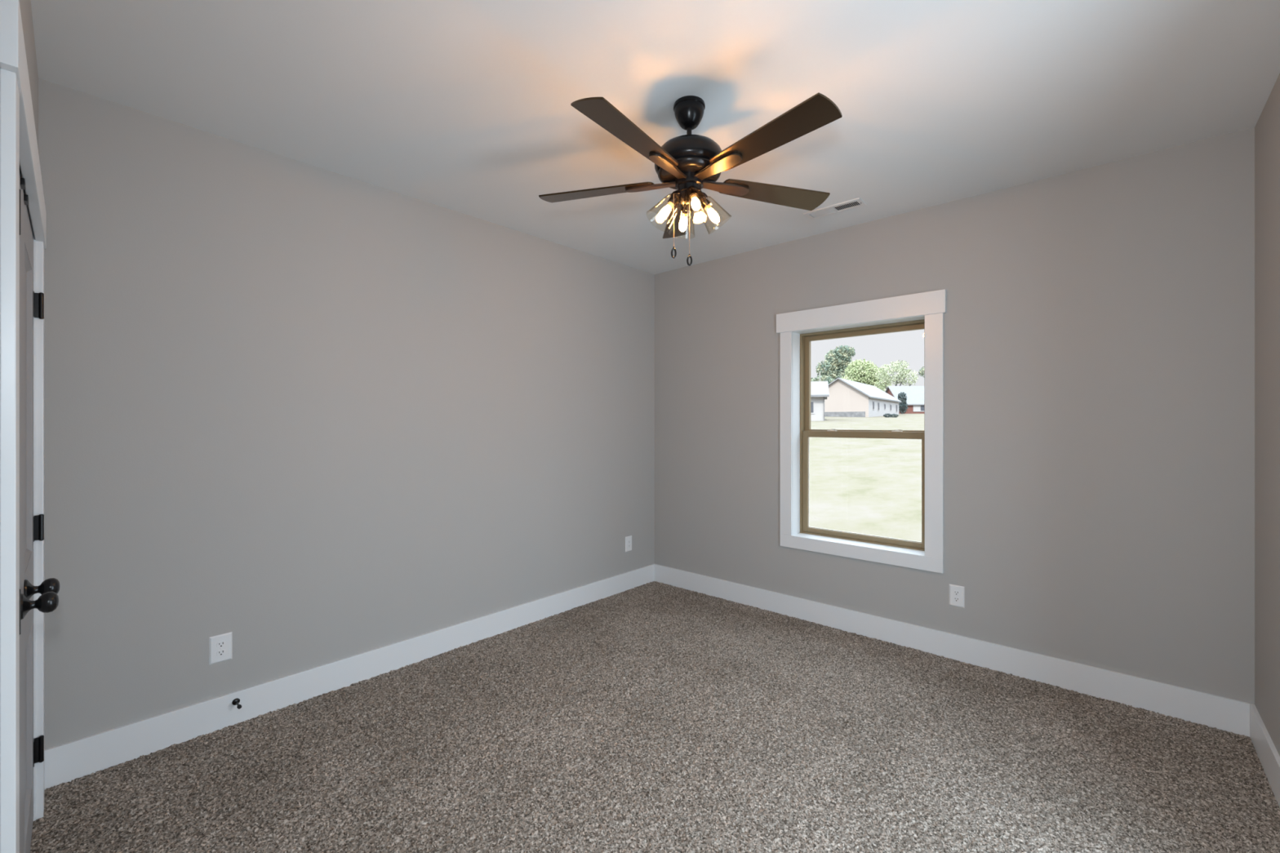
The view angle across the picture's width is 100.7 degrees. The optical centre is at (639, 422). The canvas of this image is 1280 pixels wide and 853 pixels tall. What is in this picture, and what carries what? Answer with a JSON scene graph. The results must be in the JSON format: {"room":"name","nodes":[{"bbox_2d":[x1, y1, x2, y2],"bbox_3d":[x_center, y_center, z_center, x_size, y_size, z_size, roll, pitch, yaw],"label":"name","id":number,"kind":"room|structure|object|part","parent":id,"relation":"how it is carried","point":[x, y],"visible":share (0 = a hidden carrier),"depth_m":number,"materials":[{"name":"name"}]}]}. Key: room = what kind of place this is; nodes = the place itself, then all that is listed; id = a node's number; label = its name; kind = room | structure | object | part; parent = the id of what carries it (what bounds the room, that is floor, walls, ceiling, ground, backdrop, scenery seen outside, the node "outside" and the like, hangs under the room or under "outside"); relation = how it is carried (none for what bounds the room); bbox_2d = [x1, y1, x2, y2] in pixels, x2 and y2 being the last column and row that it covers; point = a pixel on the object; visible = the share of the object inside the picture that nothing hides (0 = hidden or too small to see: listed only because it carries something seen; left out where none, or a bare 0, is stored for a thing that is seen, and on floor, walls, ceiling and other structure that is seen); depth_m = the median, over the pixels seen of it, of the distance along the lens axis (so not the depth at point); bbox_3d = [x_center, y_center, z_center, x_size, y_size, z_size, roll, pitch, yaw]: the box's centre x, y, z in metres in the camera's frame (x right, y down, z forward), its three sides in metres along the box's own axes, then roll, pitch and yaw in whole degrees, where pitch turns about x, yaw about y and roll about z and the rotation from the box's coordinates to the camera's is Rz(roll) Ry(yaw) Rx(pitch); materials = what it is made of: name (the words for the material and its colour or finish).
{"room":"empty bedroom","nodes":[
{"label":"empty bedroom","id":0,"kind":"room"},
{"bbox_2d":[18,0,38,148],"bbox_3d":[-1.034,0.043,0.761,3.650,2.743,0.120,0,0,43],"label":"wall","id":1,"kind":"structure","parent":0,"point":[24,5],"depth_m":1.70,"materials":[{"name":"grey paint"}]},
{"bbox_2d":[0,0,46,852],"bbox_3d":[-1.704,0.316,1.446,1.485,2.197,0.081,0,0,43],"label":"trim","id":2,"kind":"structure","parent":1,"relation":"attached to","point":[19,150],"depth_m":0.98,"materials":[{"name":"white paint"}]},
{"bbox_3d":[-1.195,0.384,1.006,0.090,2.062,0.019,0,0,43],"label":"casing","id":3,"kind":"part","parent":2,"relation":"part of","materials":[{"name":"white paint"}]},
{"bbox_3d":[-1.685,-0.715,1.467,1.485,0.135,0.023,0,0,43],"label":"head casing","id":4,"kind":"part","parent":2,"relation":"part of","materials":[{"name":"white paint"}]},
{"bbox_3d":[-2.177,0.384,1.925,0.090,2.062,0.019,0,0,43],"label":"casing","id":5,"kind":"part","parent":2,"relation":"part of","materials":[{"name":"white paint"}]},
{"bbox_2d":[19,172,58,852],"bbox_3d":[-1.453,0.369,1.254,0.626,2.056,0.103,0,0,43],"label":"door","id":6,"kind":"structure","parent":1,"relation":"in","point":[48,602],"depth_m":1.42,"materials":[{"name":"grey paint"}]},
{"bbox_3d":[-1.479,0.369,1.231,0.620,2.056,0.034,0,0,43],"label":"frame","id":7,"kind":"part","parent":6,"relation":"part of","materials":[{"name":"grey paint"}]},
{"bbox_3d":[-1.605,0.485,1.417,0.068,0.068,0.071,0,0,43],"label":"knob","id":8,"kind":"part","parent":6,"relation":"part of","materials":[{"name":"black metal"}]},
{"bbox_2d":[22,189,60,852],"bbox_3d":[-1.916,0.369,1.679,0.624,2.056,0.105,0,0,42],"label":"door","id":9,"kind":"structure","parent":1,"relation":"in","point":[33,304],"depth_m":1.76,"materials":[{"name":"grey paint"}]},
{"bbox_3d":[-1.934,0.369,1.656,0.620,2.056,0.034,0,0,43],"label":"frame","id":10,"kind":"part","parent":9,"relation":"part of","materials":[{"name":"grey paint"}]},
{"bbox_3d":[-1.933,-0.040,1.657,0.410,0.960,0.029,0,0,43],"label":"panel","id":11,"kind":"part","parent":9,"relation":"part of","materials":[{"name":"grey paint"}]},
{"bbox_3d":[-1.933,0.965,1.657,0.410,0.570,0.029,0,0,43],"label":"panel","id":12,"kind":"part","parent":9,"relation":"part of","materials":[{"name":"grey paint"}]},
{"bbox_3d":[-1.740,0.485,1.544,0.068,0.068,0.071,0,0,43],"label":"knob","id":13,"kind":"part","parent":9,"relation":"part of","materials":[{"name":"black metal"}]},
{"bbox_2d":[38,78,654,749],"bbox_3d":[-1.245,0.043,3.360,0.160,2.743,3.926,0,0,42],"label":"wall","id":14,"kind":"structure","parent":0,"point":[311,415],"depth_m":2.67,"materials":[{"name":"grey paint"}]},
{"bbox_2d":[208,631,231,665],"bbox_3d":[-1.943,1.049,2.460,0.008,0.127,0.085,0,0,42],"label":"wall outlet","id":15,"kind":"object","parent":14,"relation":"attached to","point":[220,646],"visible":1,"depth_m":2.46,"materials":[{"name":"white plastic"}]},
{"bbox_2d":[216,648,226,656],"bbox_3d":[-1.941,1.068,2.458,0.003,0.027,0.034,0,0,42],"label":"receptacle","id":16,"kind":"object","parent":15,"relation":"attached to","point":[220,652],"depth_m":2.46,"materials":[{"name":"grey plastic"}]},
{"bbox_2d":[216,640,226,648],"bbox_3d":[-1.941,1.029,2.458,0.003,0.027,0.034,0,0,42],"label":"receptacle","id":17,"kind":"object","parent":15,"relation":"attached to","point":[220,644],"depth_m":2.46,"materials":[{"name":"grey plastic"}]},
{"bbox_2d":[44,564,654,789],"bbox_3d":[-1.088,1.347,3.402,0.016,0.156,3.654,0,0,42],"label":"baseboard","id":18,"kind":"structure","parent":14,"relation":"attached to","point":[65,762],"depth_m":2.66,"materials":[{"name":"white paint"}]},
{"bbox_2d":[231,697,241,709],"bbox_3d":[-1.869,1.312,2.466,0.079,0.030,0.030,0,0,42],"label":"door stop","id":19,"kind":"object","parent":18,"relation":"attached to","point":[236,701],"visible":1,"depth_m":2.48,"materials":[{"name":"black metal"}]},
{"bbox_2d":[625,535,631,551],"bbox_3d":[-0.094,1.033,4.512,0.008,0.127,0.080,0,0,42],"label":"wall outlet","id":20,"kind":"object","parent":14,"relation":"attached to","point":[628,539],"visible":1,"depth_m":4.51,"materials":[{"name":"white plastic"}]},
{"bbox_2d":[30,581,1279,852],"bbox_3d":[0.624,1.472,1.811,5.011,0.126,4.226,0,0,42],"label":"floor","id":21,"kind":"structure","parent":0,"point":[655,717],"depth_m":2.21,"materials":[{"name":"carpet"}]},
{"bbox_2d":[30,0,1279,274],"bbox_3d":[0.624,-1.388,1.811,5.011,0.120,4.226,0,0,42],"label":"ceiling","id":22,"kind":"structure","parent":0,"point":[462,106],"depth_m":2.07,"materials":[{"name":"white paint"}]},
{"bbox_2d":[538,92,842,266],"bbox_3d":[0.202,-0.983,2.186,1.291,0.690,1.282,0,0,42],"label":"ceiling fan","id":23,"kind":"object","parent":22,"relation":"hanging from","point":[688,163],"visible":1,"depth_m":2.10,"materials":[{"name":"black metal"}]},
{"bbox_3d":[-0.189,-1.014,2.337,0.523,0.007,0.134,0,11,16],"label":"blade","id":24,"kind":"part","parent":23,"relation":"part of","materials":[{"name":"brown wood"}]},
{"bbox_3d":[-0.027,-1.014,1.881,0.134,0.007,0.523,13,8,34],"label":"blade","id":25,"kind":"part","parent":23,"relation":"part of","materials":[{"name":"brown wood"}]},
{"bbox_2d":[657,190,680,220],"bbox_3d":[0.093,-0.882,2.205,0.130,0.170,0.140,0,0,42],"label":"bulb","id":26,"kind":"object","parent":23,"relation":"attached to","point":[675,198],"depth_m":2.19,"materials":[{"name":"white glass"}]},
{"bbox_3d":[0.151,-0.830,2.179,0.033,0.233,0.002,0,0,-36],"label":"pull chain","id":27,"kind":"part","parent":23,"relation":"part of","materials":[{"name":"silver metal"}]},
{"bbox_3d":[0.195,-1.014,2.631,0.134,0.007,0.523,-11,0,-1],"label":"blade","id":28,"kind":"part","parent":23,"relation":"part of","materials":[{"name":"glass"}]},
{"bbox_2d":[672,204,691,239],"bbox_3d":[0.191,-0.882,2.333,0.140,0.170,0.130,0,0,42],"label":"bulb","id":29,"kind":"object","parent":23,"relation":"attached to","point":[685,211],"depth_m":2.30,"materials":[{"name":"white glass"}]},
{"bbox_3d":[0.203,-0.803,2.175,0.002,0.245,0.022,0,0,4],"label":"pull chain","id":30,"kind":"part","parent":23,"relation":"part of","materials":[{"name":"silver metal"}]},
{"bbox_2d":[684,185,707,210],"bbox_3d":[0.221,-0.882,2.107,0.140,0.170,0.130,0,0,42],"label":"bulb","id":31,"kind":"object","parent":23,"relation":"attached to","point":[691,193],"depth_m":2.14,"materials":[{"name":"white glass"}]},
{"bbox_2d":[699,191,724,230],"bbox_3d":[0.319,-0.882,2.235,0.130,0.170,0.140,0,0,42],"label":"bulb","id":32,"kind":"object","parent":23,"relation":"attached to","point":[704,203],"depth_m":2.22,"materials":[{"name":"white glass"}]},
{"bbox_3d":[0.594,-1.014,2.357,0.523,0.007,0.134,0,-11,-20],"label":"blade","id":33,"kind":"part","parent":23,"relation":"part of","materials":[{"name":"brown wood"}]},
{"bbox_3d":[0.457,-1.014,1.893,0.134,0.007,0.523,14,-8,-37],"label":"blade","id":34,"kind":"part","parent":23,"relation":"part of","materials":[{"name":"brown wood"}]},
{"bbox_2d":[803,197,866,220],"bbox_3d":[1.208,-1.322,3.297,0.350,0.012,0.130,0,0,42],"label":"ceiling vent","id":35,"kind":"object","parent":22,"relation":"in","point":[857,202],"visible":1,"depth_m":3.29,"materials":[{"name":"white metal"}]},
{"bbox_2d":[654,127,1254,704],"bbox_3d":[1.532,0.043,3.669,3.871,2.743,0.250,0,0,42],"label":"wall","id":36,"kind":"structure","parent":0,"point":[1099,321],"depth_m":2.89,"materials":[{"name":"grey paint"}]},
{"bbox_2d":[776,288,946,573],"bbox_3d":[1.506,0.056,3.655,1.112,1.715,0.248,0,0,42],"label":"window","id":37,"kind":"structure","parent":36,"relation":"in","point":[926,311],"depth_m":3.60,"materials":[{"name":"white paint"}]},
{"bbox_3d":[1.074,0.081,3.900,0.089,1.487,0.019,0,0,42],"label":"casing","id":38,"kind":"part","parent":37,"relation":"part of","materials":[{"name":"white paint"}]},
{"bbox_3d":[1.432,-0.732,3.573,1.112,0.139,0.026,0,0,42],"label":"head casing","id":39,"kind":"part","parent":37,"relation":"part of","materials":[{"name":"white paint"}]},
{"bbox_3d":[1.439,0.869,3.571,1.071,0.089,0.019,0,0,42],"label":"casing","id":40,"kind":"part","parent":37,"relation":"part of","materials":[{"name":"white paint"}]},
{"bbox_3d":[1.556,0.083,3.710,0.881,1.486,0.100,0,0,42],"label":"frame","id":41,"kind":"part","parent":37,"relation":"part of","materials":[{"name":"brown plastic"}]},
{"bbox_3d":[1.543,0.439,3.695,0.855,0.753,0.036,0,0,42],"label":"sash","id":42,"kind":"part","parent":37,"relation":"part of","materials":[{"name":"brown plastic"}]},
{"bbox_3d":[1.569,-0.276,3.724,0.855,0.737,0.033,0,0,42],"label":"sash","id":43,"kind":"part","parent":37,"relation":"part of","materials":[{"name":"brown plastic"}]},
{"bbox_3d":[1.800,0.081,3.247,0.101,1.487,0.019,0,0,42],"label":"casing","id":44,"kind":"part","parent":37,"relation":"part of","materials":[{"name":"white paint"}]},
{"bbox_2d":[654,564,1249,737],"bbox_3d":[1.442,1.347,3.570,3.519,0.156,0.016,0,0,42],"label":"baseboard","id":45,"kind":"structure","parent":36,"relation":"attached to","point":[1229,715],"depth_m":3.02,"materials":[{"name":"white paint"}]},
{"bbox_2d":[949,584,964,608],"bbox_3d":[1.892,1.039,3.171,0.080,0.127,0.008,0,0,42],"label":"wall outlet","id":46,"kind":"object","parent":36,"relation":"attached to","point":[956,592],"visible":1,"depth_m":3.17,"materials":[{"name":"white plastic"}]},
{"bbox_2d":[953,596,959,602],"bbox_3d":[1.890,1.058,3.169,0.034,0.027,0.003,0,0,42],"label":"receptacle","id":47,"kind":"object","parent":46,"relation":"attached to","point":[956,599],"depth_m":3.17,"materials":[{"name":"grey plastic"}]},
{"bbox_2d":[953,590,959,595],"bbox_3d":[1.890,1.019,3.169,0.034,0.027,0.003,0,0,42],"label":"receptacle","id":48,"kind":"object","parent":46,"relation":"attached to","point":[956,593],"depth_m":3.17,"materials":[{"name":"grey plastic"}]},
{"bbox_2d":[1254,73,1279,755],"bbox_3d":[1.936,0.043,0.494,1.300,2.743,3.926,0,0,42],"label":"wall","id":49,"kind":"structure","parent":0,"point":[1267,128],"depth_m":2.19,"materials":[{"name":"grey paint"}]},
{"bbox_2d":[1249,703,1279,808],"bbox_3d":[1.527,1.347,1.024,0.016,0.156,3.686,0,0,42],"label":"baseboard","id":50,"kind":"structure","parent":49,"relation":"attached to","point":[1268,757],"depth_m":2.14,"materials":[{"name":"white paint"}]},
{"label":"outside","id":51,"kind":"structure","parent":0,"visible":0},
{"bbox_2d":[808,413,924,542],"bbox_3d":[30.000,-1.111,81.200,282.722,5.851,276.550,0,0,42],"label":"lawn","id":52,"kind":"structure","parent":51,"point":[873,486],"depth_m":13.36,"materials":[{"name":"green plant"}]},
{"bbox_2d":[810,381,829,421],"bbox_3d":[13.865,-1.871,61.418,14.900,5.450,8.070,0,0,18],"label":"house","id":53,"kind":"structure","parent":52,"relation":"on","point":[819,389],"depth_m":56.27,"materials":[{"name":"grey"}]},
{"bbox_3d":[18.156,-1.596,56.357,0.500,1.100,0.070,0,0,18],"label":"pane","id":54,"kind":"part","parent":53,"relation":"part of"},
{"bbox_2d":[810,374,834,383],"bbox_3d":[36.775,-5.023,108.005,8.971,9.350,3.961,0,0,0],"label":"leafy tree","id":55,"kind":"object","parent":52,"relation":"on","point":[823,378],"visible":0.2,"depth_m":107.27,"materials":[{"name":"green plant"}]},
{"bbox_2d":[815,345,855,379],"bbox_3d":[46.135,-9.324,124.276,10.121,17.655,6.388,0,0,0],"label":"leafy tree","id":56,"kind":"object","parent":52,"relation":"on","point":[835,366],"visible":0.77,"depth_m":122.97,"materials":[{"name":"green plant"}]},
{"bbox_2d":[824,377,901,417],"bbox_3d":[32.990,-2.874,80.263,10.274,6.400,21.313,0,0,42],"label":"house","id":57,"kind":"structure","parent":52,"relation":"on","point":[846,398],"depth_m":72.33,"materials":[{"name":"beige"}]},
{"bbox_2d":[841,359,892,390],"bbox_3d":[47.877,-6.914,113.012,11.228,13.287,6.051,0,0,0],"label":"leafy tree","id":58,"kind":"object","parent":52,"relation":"on","point":[859,371],"visible":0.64,"depth_m":111.53,"materials":[{"name":"green plant"}]},
{"bbox_2d":[883,413,897,417],"bbox_3d":[32.618,-0.879,69.002,2.049,0.632,0.858,0,0,0],"label":"shrub","id":59,"kind":"object","parent":52,"relation":"on","point":[887,414],"visible":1,"depth_m":68.84,"materials":[{"name":"green plant"}]},
{"bbox_2d":[874,360,919,391],"bbox_3d":[50.286,-6.171,104.032,8.672,12.050,5.085,0,0,0],"label":"sparse tree","id":60,"kind":"object","parent":52,"relation":"on","point":[902,371],"visible":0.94,"depth_m":103.45,"materials":[{"name":"green plant"}]},
{"bbox_2d":[897,391,908,413],"bbox_3d":[44.580,-3.040,89.984,1.697,4.224,1.511,0,0,0],"label":"leafy shrub","id":61,"kind":"object","parent":52,"relation":"on","point":[901,405],"visible":0.96,"depth_m":89.74,"materials":[{"name":"green plant"}]},
{"bbox_2d":[884,386,924,413],"bbox_3d":[50.972,-3.528,95.678,14.499,6.050,14.344,0,0,42],"label":"house","id":62,"kind":"structure","parent":52,"relation":"on","point":[915,394],"depth_m":93.51,"materials":[{"name":"red brick"}]},
{"bbox_2d":[918,366,924,377],"bbox_3d":[63.567,-6.460,116.035,5.350,12.008,3.475,0,0,0],"label":"leafy tree","id":63,"kind":"object","parent":52,"relation":"on","point":[922,368],"visible":0.15,"depth_m":115.97,"materials":[{"name":"green plant"}]}
]}

